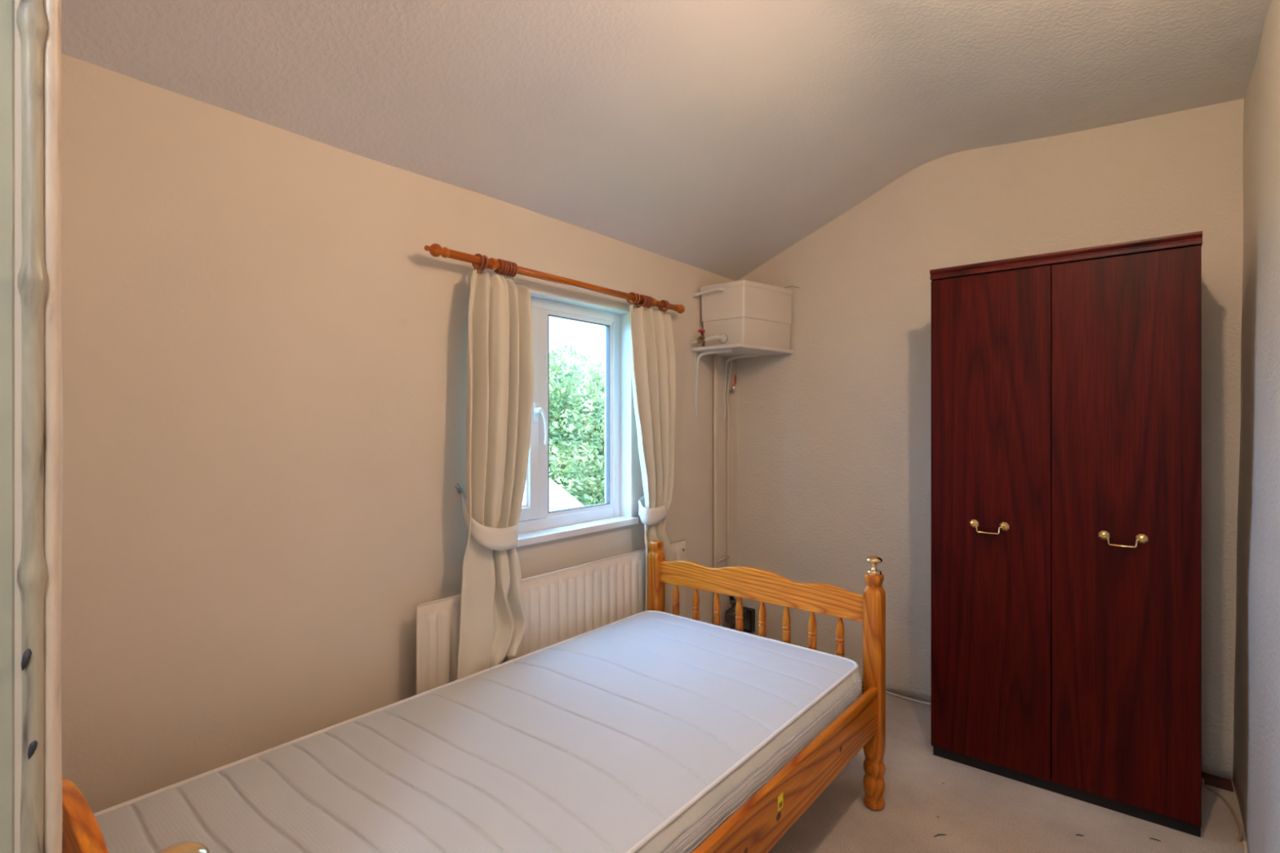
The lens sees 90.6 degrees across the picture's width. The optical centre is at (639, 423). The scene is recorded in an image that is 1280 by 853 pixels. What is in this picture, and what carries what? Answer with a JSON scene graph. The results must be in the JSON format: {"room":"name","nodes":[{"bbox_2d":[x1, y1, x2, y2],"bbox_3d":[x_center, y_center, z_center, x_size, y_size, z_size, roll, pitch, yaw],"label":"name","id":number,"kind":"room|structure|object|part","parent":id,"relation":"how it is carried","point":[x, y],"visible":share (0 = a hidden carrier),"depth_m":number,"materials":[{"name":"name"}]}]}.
{"room":"bedroom","nodes":[
{"label":"bedroom","id":0,"kind":"room"},
{"bbox_2d":[13,0,22,852],"bbox_3d":[-0.659,-0.010,0.537,2.500,2.660,0.222,0,0,39],"label":"wall","id":1,"kind":"structure","parent":0,"point":[17,47],"depth_m":0.58,"materials":[{"name":"beige paint"}]},
{"bbox_2d":[0,0,13,852],"bbox_3d":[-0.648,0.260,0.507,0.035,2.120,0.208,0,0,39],"label":"door","id":2,"kind":"structure","parent":1,"relation":"in","point":[6,6],"depth_m":0.57,"materials":[{"name":"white paint"}]},
{"bbox_2d":[21,648,31,670],"bbox_3d":[-0.560,0.215,0.578,0.006,0.019,0.007,0,0,39],"label":"chip","id":3,"kind":"object","parent":1,"relation":"attached to","point":[27,655],"visible":1,"depth_m":0.58,"materials":[{"name":"stone"}]},
{"bbox_2d":[16,0,48,852],"bbox_3d":[-0.562,0.260,0.586,0.022,2.120,0.022,0,0,-4],"label":"door frame","id":4,"kind":"structure","parent":1,"relation":"attached to","point":[31,19],"depth_m":0.58,"materials":[{"name":"grey paint"}]},
{"bbox_2d":[27,740,37,759],"bbox_3d":[-0.557,0.299,0.581,0.006,0.017,0.007,0,0,39],"label":"chip","id":5,"kind":"object","parent":1,"relation":"attached to","point":[33,746],"visible":1,"depth_m":0.58,"materials":[{"name":"stone"}]},
{"bbox_2d":[43,0,62,852],"bbox_3d":[-0.555,0.260,0.598,0.016,2.120,0.016,0,0,-13],"label":"trim","id":6,"kind":"structure","parent":1,"relation":"attached to","point":[53,390],"depth_m":0.59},
{"bbox_2d":[60,53,737,813],"bbox_3d":[-0.444,0.200,2.552,0.150,2.240,3.400,0,0,39],"label":"wall","id":7,"kind":"structure","parent":0,"point":[264,349],"depth_m":1.73,"materials":[{"name":"beige paint"}]},
{"bbox_2d":[455,484,463,493],"bbox_3d":[-0.621,0.226,2.191,0.027,0.037,0.052,0,0,-2],"label":"hook","id":8,"kind":"object","parent":7,"relation":"attached to","point":[460,490],"visible":0.99,"depth_m":2.19,"materials":[{"name":"grey metal"}]},
{"bbox_2d":[460,491,518,550],"bbox_3d":[-0.511,0.333,2.191,0.206,0.200,0.155,0,0,-37],"label":"tieback","id":9,"kind":"object","parent":8,"relation":"attached to","point":[506,538],"visible":0.73,"depth_m":2.12,"materials":[{"name":"fabric"}]},
{"bbox_2d":[416,539,685,694],"bbox_3d":[-0.278,0.946,2.564,0.091,0.749,1.506,0,0,39],"label":"radiator","id":10,"kind":"object","parent":7,"relation":"attached to","point":[559,606],"visible":0.38,"depth_m":2.44,"materials":[{"name":"white metal"}]},
{"bbox_2d":[424,243,684,313],"bbox_3d":[-0.258,-0.558,2.583,0.102,0.043,1.423,0,0,39],"label":"pole","id":11,"kind":"object","parent":7,"relation":"attached to","point":[435,250],"visible":0.88,"depth_m":2.38,"materials":[{"name":"orange wood"}]},
{"bbox_2d":[471,253,484,273],"bbox_3d":[-0.555,-0.547,2.171,0.054,0.067,0.014,0,0,28],"label":"curtain ring","id":12,"kind":"object","parent":11,"relation":"hanging from","point":[474,266],"visible":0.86,"depth_m":2.16,"materials":[{"name":"orange wood"}]},
{"bbox_2d":[479,254,488,273],"bbox_3d":[-0.540,-0.547,2.188,0.012,0.068,0.054,0,0,-44],"label":"curtain ring","id":13,"kind":"object","parent":11,"relation":"hanging from","point":[484,268],"visible":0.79,"depth_m":2.17,"materials":[{"name":"orange wood"}]},
{"bbox_2d":[456,269,533,679],"bbox_3d":[-0.503,0.198,2.189,0.115,1.443,0.353,0,0,39],"label":"curtain","id":14,"kind":"object","parent":11,"relation":"hanging from","point":[500,377],"visible":0.91,"depth_m":2.19,"materials":[{"name":"beige fabric"}]},
{"bbox_2d":[493,258,503,274],"bbox_3d":[-0.499,-0.547,2.239,0.054,0.068,0.010,0,0,39],"label":"curtain ring","id":15,"kind":"object","parent":11,"relation":"hanging from","point":[500,260],"visible":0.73,"depth_m":2.23,"materials":[{"name":"orange wood"}]},
{"bbox_2d":[496,259,506,275],"bbox_3d":[-0.491,-0.547,2.249,0.054,0.068,0.010,0,1,37],"label":"curtain ring","id":16,"kind":"object","parent":11,"relation":"hanging from","point":[504,261],"visible":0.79,"depth_m":2.24,"materials":[{"name":"orange wood"}]},
{"bbox_2d":[502,260,509,278],"bbox_3d":[-0.483,-0.547,2.259,0.054,0.068,0.010,0,-1,41],"label":"curtain ring","id":17,"kind":"object","parent":11,"relation":"hanging from","point":[506,261],"visible":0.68,"depth_m":2.24,"materials":[{"name":"orange wood"}]},
{"bbox_2d":[502,261,512,278],"bbox_3d":[-0.475,-0.547,2.269,0.054,0.068,0.010,0,0,39],"label":"curtain ring","id":18,"kind":"object","parent":11,"relation":"hanging from","point":[509,262],"visible":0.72,"depth_m":2.25,"materials":[{"name":"orange wood"}]},
{"bbox_2d":[507,262,515,278],"bbox_3d":[-0.467,-0.547,2.279,0.054,0.068,0.010,0,1,37],"label":"curtain ring","id":19,"kind":"object","parent":11,"relation":"hanging from","point":[513,264],"visible":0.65,"depth_m":2.27,"materials":[{"name":"orange wood"}]},
{"bbox_2d":[511,262,518,280],"bbox_3d":[-0.459,-0.547,2.288,0.054,0.068,0.010,0,-1,41],"label":"curtain ring","id":20,"kind":"object","parent":11,"relation":"hanging from","point":[515,264],"visible":0.63,"depth_m":2.27,"materials":[{"name":"orange wood"}]},
{"bbox_2d":[626,292,637,304],"bbox_3d":[-0.035,-0.547,2.810,0.054,0.067,0.017,0,0,20],"label":"curtain ring","id":21,"kind":"object","parent":11,"relation":"hanging from","point":[633,293],"visible":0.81,"depth_m":2.80,"materials":[{"name":"orange wood"}]},
{"bbox_2d":[632,293,640,308],"bbox_3d":[-0.016,-0.547,2.833,0.015,0.067,0.054,0,0,-36],"label":"curtain ring","id":22,"kind":"object","parent":11,"relation":"hanging from","point":[637,295],"visible":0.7,"depth_m":2.82,"materials":[{"name":"orange wood"}]},
{"bbox_2d":[637,294,646,306],"bbox_3d":[0.005,-0.547,2.860,0.054,0.068,0.010,0,1,38],"label":"curtain ring","id":23,"kind":"object","parent":11,"relation":"hanging from","point":[642,295],"visible":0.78,"depth_m":2.85,"materials":[{"name":"orange wood"}]},
{"bbox_2d":[639,295,648,309],"bbox_3d":[0.014,-0.547,2.870,0.054,0.068,0.010,0,-1,41],"label":"curtain ring","id":24,"kind":"object","parent":11,"relation":"hanging from","point":[646,300],"visible":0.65,"depth_m":2.85,"materials":[{"name":"orange wood"}]},
{"bbox_2d":[640,295,649,310],"bbox_3d":[0.022,-0.547,2.881,0.054,0.068,0.010,0,1,38],"label":"curtain ring","id":25,"kind":"object","parent":11,"relation":"hanging from","point":[648,299],"visible":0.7,"depth_m":2.87,"materials":[{"name":"orange wood"}]},
{"bbox_2d":[644,296,651,311],"bbox_3d":[0.031,-0.547,2.891,0.054,0.068,0.010,0,0,39],"label":"curtain ring","id":26,"kind":"object","parent":11,"relation":"hanging from","point":[650,304],"visible":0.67,"depth_m":2.88,"materials":[{"name":"orange wood"}]},
{"bbox_2d":[647,296,653,308],"bbox_3d":[0.039,-0.547,2.901,0.054,0.068,0.010,0,-1,40],"label":"curtain ring","id":27,"kind":"object","parent":11,"relation":"hanging from","point":[651,305],"visible":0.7,"depth_m":2.89,"materials":[{"name":"orange wood"}]},
{"bbox_2d":[629,304,675,613],"bbox_3d":[0.061,0.198,2.889,0.089,1.445,0.323,0,0,41],"label":"curtain","id":28,"kind":"object","parent":11,"relation":"hanging from","point":[653,363],"visible":0.85,"depth_m":2.89,"materials":[{"name":"beige fabric"}]},
{"bbox_2d":[657,299,668,314],"bbox_3d":[0.108,-0.547,2.986,0.054,0.067,0.014,0,0,27],"label":"curtain ring","id":29,"kind":"object","parent":11,"relation":"hanging from","point":[662,300],"visible":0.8,"depth_m":2.98,"materials":[{"name":"orange wood"}]},
{"bbox_2d":[660,300,669,315],"bbox_3d":[0.119,-0.547,2.999,0.012,0.068,0.054,0,0,-45],"label":"curtain ring","id":30,"kind":"object","parent":11,"relation":"hanging from","point":[666,300],"visible":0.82,"depth_m":2.99,"materials":[{"name":"orange wood"}]},
{"bbox_2d":[518,296,619,533],"bbox_3d":[-0.370,-0.040,2.640,0.116,0.956,0.880,0,0,39],"label":"window","id":31,"kind":"structure","parent":7,"relation":"in","point":[535,514],"depth_m":2.65,"materials":[{"name":"white plastic"}]},
{"bbox_3d":[-0.399,0.000,2.547,0.044,0.170,0.042,0,0,39],"label":"handle","id":32,"kind":"part","parent":31,"relation":"part of","materials":[{"name":"white plastic"}]},
{"bbox_2d":[515,515,638,547],"bbox_3d":[-0.330,0.450,2.607,0.102,0.029,0.904,0,0,39],"label":"window sill","id":33,"kind":"structure","parent":7,"relation":"attached to","point":[573,530],"depth_m":2.62,"materials":[{"name":"white plastic"}]},
{"bbox_2d":[529,289,631,517],"bbox_3d":[-0.341,-0.042,2.617,0.069,0.953,0.880,0,0,39],"label":"window reveal","id":34,"kind":"object","parent":7,"relation":"in","point":[625,374],"depth_m":2.95,"materials":[{"name":"white paint"}]},
{"bbox_2d":[692,287,724,297],"bbox_3d":[0.348,-0.679,3.272,0.171,0.033,0.044,0,0,26],"label":"pipe","id":35,"kind":"object","parent":7,"relation":"attached to","point":[715,289],"visible":1,"depth_m":3.26,"materials":[{"name":"white paint"}]},
{"bbox_2d":[691,343,793,420],"bbox_3d":[0.549,-0.205,3.365,0.363,0.378,0.445,0,0,39],"label":"corner shelf","id":36,"kind":"object","parent":7,"relation":"attached to","point":[735,351],"visible":1,"depth_m":3.33,"materials":[{"name":"white paint"}]},
{"bbox_2d":[699,280,799,350],"bbox_3d":[0.584,-0.563,3.371,0.390,0.336,0.382,0,0,39],"label":"water tank","id":37,"kind":"object","parent":36,"relation":"on","point":[746,312],"visible":0.84,"depth_m":3.28,"materials":[{"name":"white plastic"}]},
{"bbox_2d":[690,329,722,344],"bbox_3d":[0.338,-0.447,3.260,0.170,0.070,0.053,0,0,22],"label":"pipe","id":38,"kind":"object","parent":37,"relation":"attached to","point":[701,339],"visible":1,"depth_m":3.25,"materials":[{"name":"white paint"}]},
{"bbox_3d":[0.569,-0.709,3.384,0.351,0.027,0.382,0,0,39],"label":"lid","id":39,"kind":"part","parent":37,"relation":"part of","materials":[{"name":"white plastic"}]},
{"bbox_3d":[0.088,0.299,3.063,0.035,0.037,0.046,0,0,39],"label":"hook","id":40,"kind":"object","parent":7,"relation":"attached to","visible":0},
{"bbox_2d":[638,495,666,524],"bbox_3d":[0.073,0.375,2.929,0.118,0.148,0.274,0,0,27],"label":"tieback","id":41,"kind":"object","parent":40,"relation":"attached to","point":[655,515],"visible":0.62,"depth_m":2.82,"materials":[{"name":"fabric"}]},
{"bbox_2d":[61,0,1271,280],"bbox_3d":[0.515,-1.027,1.702,2.953,0.615,3.513,0,0,39],"label":"ceiling","id":42,"kind":"structure","parent":0,"point":[717,137],"depth_m":2.02,"materials":[{"name":"paint"}]},
{"bbox_2d":[736,98,1244,781],"bbox_3d":[1.364,0.009,3.104,2.407,2.622,0.173,0,0,39],"label":"wall","id":43,"kind":"structure","parent":0,"point":[833,433],"depth_m":3.05,"materials":[{"name":"paint"}]},
{"bbox_2d":[741,598,755,633],"bbox_3d":[0.602,1.019,3.601,0.098,0.318,0.037,0,0,39],"label":"control box","id":44,"kind":"object","parent":43,"relation":"attached to","point":[748,626],"visible":0.51,"depth_m":3.58,"materials":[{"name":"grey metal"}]},
{"bbox_3d":[0.610,1.114,3.594,0.076,0.128,0.037,0,0,39],"label":"box frame","id":45,"kind":"part","parent":44,"relation":"part of","materials":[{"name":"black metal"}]},
{"bbox_2d":[767,693,1245,852],"bbox_3d":[0.180,1.380,1.014,3.400,0.120,5.000,0,0,39],"label":"floor","id":46,"kind":"structure","parent":0,"point":[926,795],"depth_m":2.12,"materials":[{"name":"beige carpet"}]},
{"bbox_2d":[62,540,885,852],"bbox_3d":[-0.194,0.871,1.706,1.023,0.898,2.081,0,0,39],"label":"frame","id":47,"kind":"object","parent":46,"relation":"on","point":[762,821],"visible":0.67,"depth_m":2.15,"materials":[{"name":"orange wood"}]},
{"bbox_3d":[-0.828,0.615,0.927,0.895,0.123,0.026,0,0,39],"label":"headboard rail","id":48,"kind":"part","parent":47,"relation":"part of","materials":[{"name":"orange wood"}]},
{"bbox_2d":[93,610,862,852],"bbox_3d":[-0.203,0.900,1.720,0.962,0.205,1.968,0,0,39],"label":"mattress","id":49,"kind":"object","parent":47,"relation":"on","point":[646,731],"visible":0.89,"depth_m":1.52,"materials":[{"name":"white fabric"}]},
{"bbox_3d":[-0.203,0.907,1.720,0.953,0.189,1.958,0,0,39],"label":"panel","id":50,"kind":"part","parent":49,"relation":"part of","materials":[{"name":"white fabric"}]},
{"bbox_3d":[0.071,0.919,2.785,0.073,0.802,0.073,0,0,39],"label":"post","id":51,"kind":"part","parent":47,"relation":"part of","materials":[{"name":"orange wood"}]},
{"bbox_3d":[0.439,0.628,2.485,0.895,0.123,0.026,0,0,39],"label":"footboard rail","id":52,"kind":"part","parent":47,"relation":"part of","materials":[{"name":"orange wood"}]},
{"bbox_3d":[0.183,0.970,1.399,0.022,0.150,1.952,0,0,39],"label":"rail","id":53,"kind":"part","parent":47,"relation":"part of","materials":[{"name":"orange wood"}]},
{"bbox_3d":[0.808,0.919,2.185,0.073,0.802,0.073,0,0,39],"label":"post","id":54,"kind":"part","parent":47,"relation":"part of","materials":[{"name":"orange wood"}]},
{"bbox_2d":[713,353,717,599],"bbox_3d":[0.410,0.472,3.438,0.025,1.696,0.025,0,0,39],"label":"riser pipe","id":55,"kind":"object","parent":46,"relation":"on","point":[715,355],"visible":0.71,"depth_m":3.43,"materials":[{"name":"beige metal"}]},
{"bbox_2d":[725,595,746,630],"bbox_3d":[0.515,1.108,3.528,0.103,0.423,0.135,0,0,39],"label":"pump","id":56,"kind":"object","parent":46,"relation":"on","point":[731,614],"visible":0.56,"depth_m":3.52,"materials":[{"name":"black metal"}]},
{"bbox_2d":[717,359,736,566],"bbox_3d":[0.475,0.254,3.509,0.061,1.262,0.173,0,0,39],"label":"riser pipe","id":57,"kind":"object","parent":56,"relation":"attached to","point":[727,557],"visible":0.91,"depth_m":3.56,"materials":[{"name":"grey metal"}]},
{"bbox_3d":[0.527,-0.238,3.541,0.022,0.064,0.014,0,0,39],"label":"lever","id":58,"kind":"part","parent":57,"relation":"part of","materials":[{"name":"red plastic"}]},
{"bbox_3d":[0.504,1.075,3.491,0.064,0.064,0.050,0,0,20],"label":"motor","id":59,"kind":"part","parent":56,"relation":"part of","materials":[{"name":"brown metal"}]},
{"bbox_2d":[885,691,930,704],"bbox_3d":[1.275,1.312,3.034,0.451,0.012,0.027,0,0,38],"label":"cable","id":60,"kind":"object","parent":46,"relation":"on","point":[888,692],"visible":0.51,"depth_m":3.02,"materials":[{"name":"white plastic"}]},
{"bbox_2d":[929,231,1202,837],"bbox_3d":[1.610,0.357,2.437,0.808,1.926,0.518,0,0,39],"label":"wardrobe","id":61,"kind":"object","parent":46,"relation":"on","point":[1066,385],"visible":1,"depth_m":2.21,"materials":[{"name":"brown wood"}]},
{"bbox_3d":[1.302,0.389,2.369,0.133,0.046,0.025,0,0,39],"label":"handle","id":62,"kind":"part","parent":61,"relation":"part of","materials":[{"name":"gold metal"}]},
{"bbox_3d":[1.312,0.356,2.389,0.400,1.836,0.018,0,0,39],"label":"door","id":63,"kind":"part","parent":61,"relation":"part of","materials":[{"name":"brown wood"}]},
{"bbox_3d":[1.616,-0.588,2.444,0.808,0.037,0.498,0,0,39],"label":"cornice","id":64,"kind":"part","parent":61,"relation":"part of","materials":[{"name":"brown wood"}]},
{"bbox_3d":[1.612,0.389,2.117,0.133,0.046,0.025,0,0,39],"label":"handle","id":65,"kind":"part","parent":61,"relation":"part of","materials":[{"name":"gold metal"}]},
{"bbox_3d":[1.625,0.356,2.135,0.398,1.836,0.018,0,0,39],"label":"door","id":66,"kind":"part","parent":61,"relation":"part of","materials":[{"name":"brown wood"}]},
{"bbox_2d":[1201,772,1233,791],"bbox_3d":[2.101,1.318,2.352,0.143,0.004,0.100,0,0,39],"label":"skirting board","id":67,"kind":"object","parent":46,"relation":"on","point":[1213,780],"visible":0.64,"depth_m":2.33,"materials":[{"name":"brown wood"}]},
{"bbox_2d":[1201,777,1243,840],"bbox_3d":[1.996,1.313,2.160,0.047,0.011,0.384,0,0,27],"label":"cable","id":68,"kind":"object","parent":46,"relation":"on","point":[1241,833],"visible":0.97,"depth_m":2.15,"materials":[{"name":"beige plastic"}]},
{"bbox_2d":[1232,0,1279,852],"bbox_3d":[1.256,0.011,1.073,0.164,2.622,3.472,0,0,39],"label":"wall","id":69,"kind":"structure","parent":0,"point":[1256,706],"depth_m":1.82,"materials":[{"name":"paint"}]},
{"bbox_2d":[1242,840,1247,852],"bbox_3d":[1.790,1.314,1.854,0.014,0.012,0.335,0,0,39],"label":"floor strip","id":70,"kind":"object","parent":69,"relation":"attached to","point":[1244,843],"visible":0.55,"depth_m":1.96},
{"label":"outside","id":71,"kind":"structure","parent":0,"visible":0},
{"bbox_3d":[-10.101,4.420,21.102,37.700,0.200,80.000,0,0,39],"label":"ground","id":72,"kind":"structure","parent":71,"visible":0},
{"bbox_2d":[549,478,583,511],"bbox_3d":[-0.703,2.280,7.854,2.200,4.080,4.300,0,0,39],"label":"neighbouring roof","id":73,"kind":"structure","parent":72,"relation":"on","point":[559,499],"depth_m":8.66,"materials":[{"name":"white"}]},
{"bbox_2d":[549,341,604,506],"bbox_3d":[-0.982,1.304,12.760,3.816,6.068,6.194,0,0,42],"label":"tree","id":74,"kind":"object","parent":72,"relation":"on","point":[574,403],"visible":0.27,"depth_m":11.75,"materials":[{"name":"green plant"}]}
]}

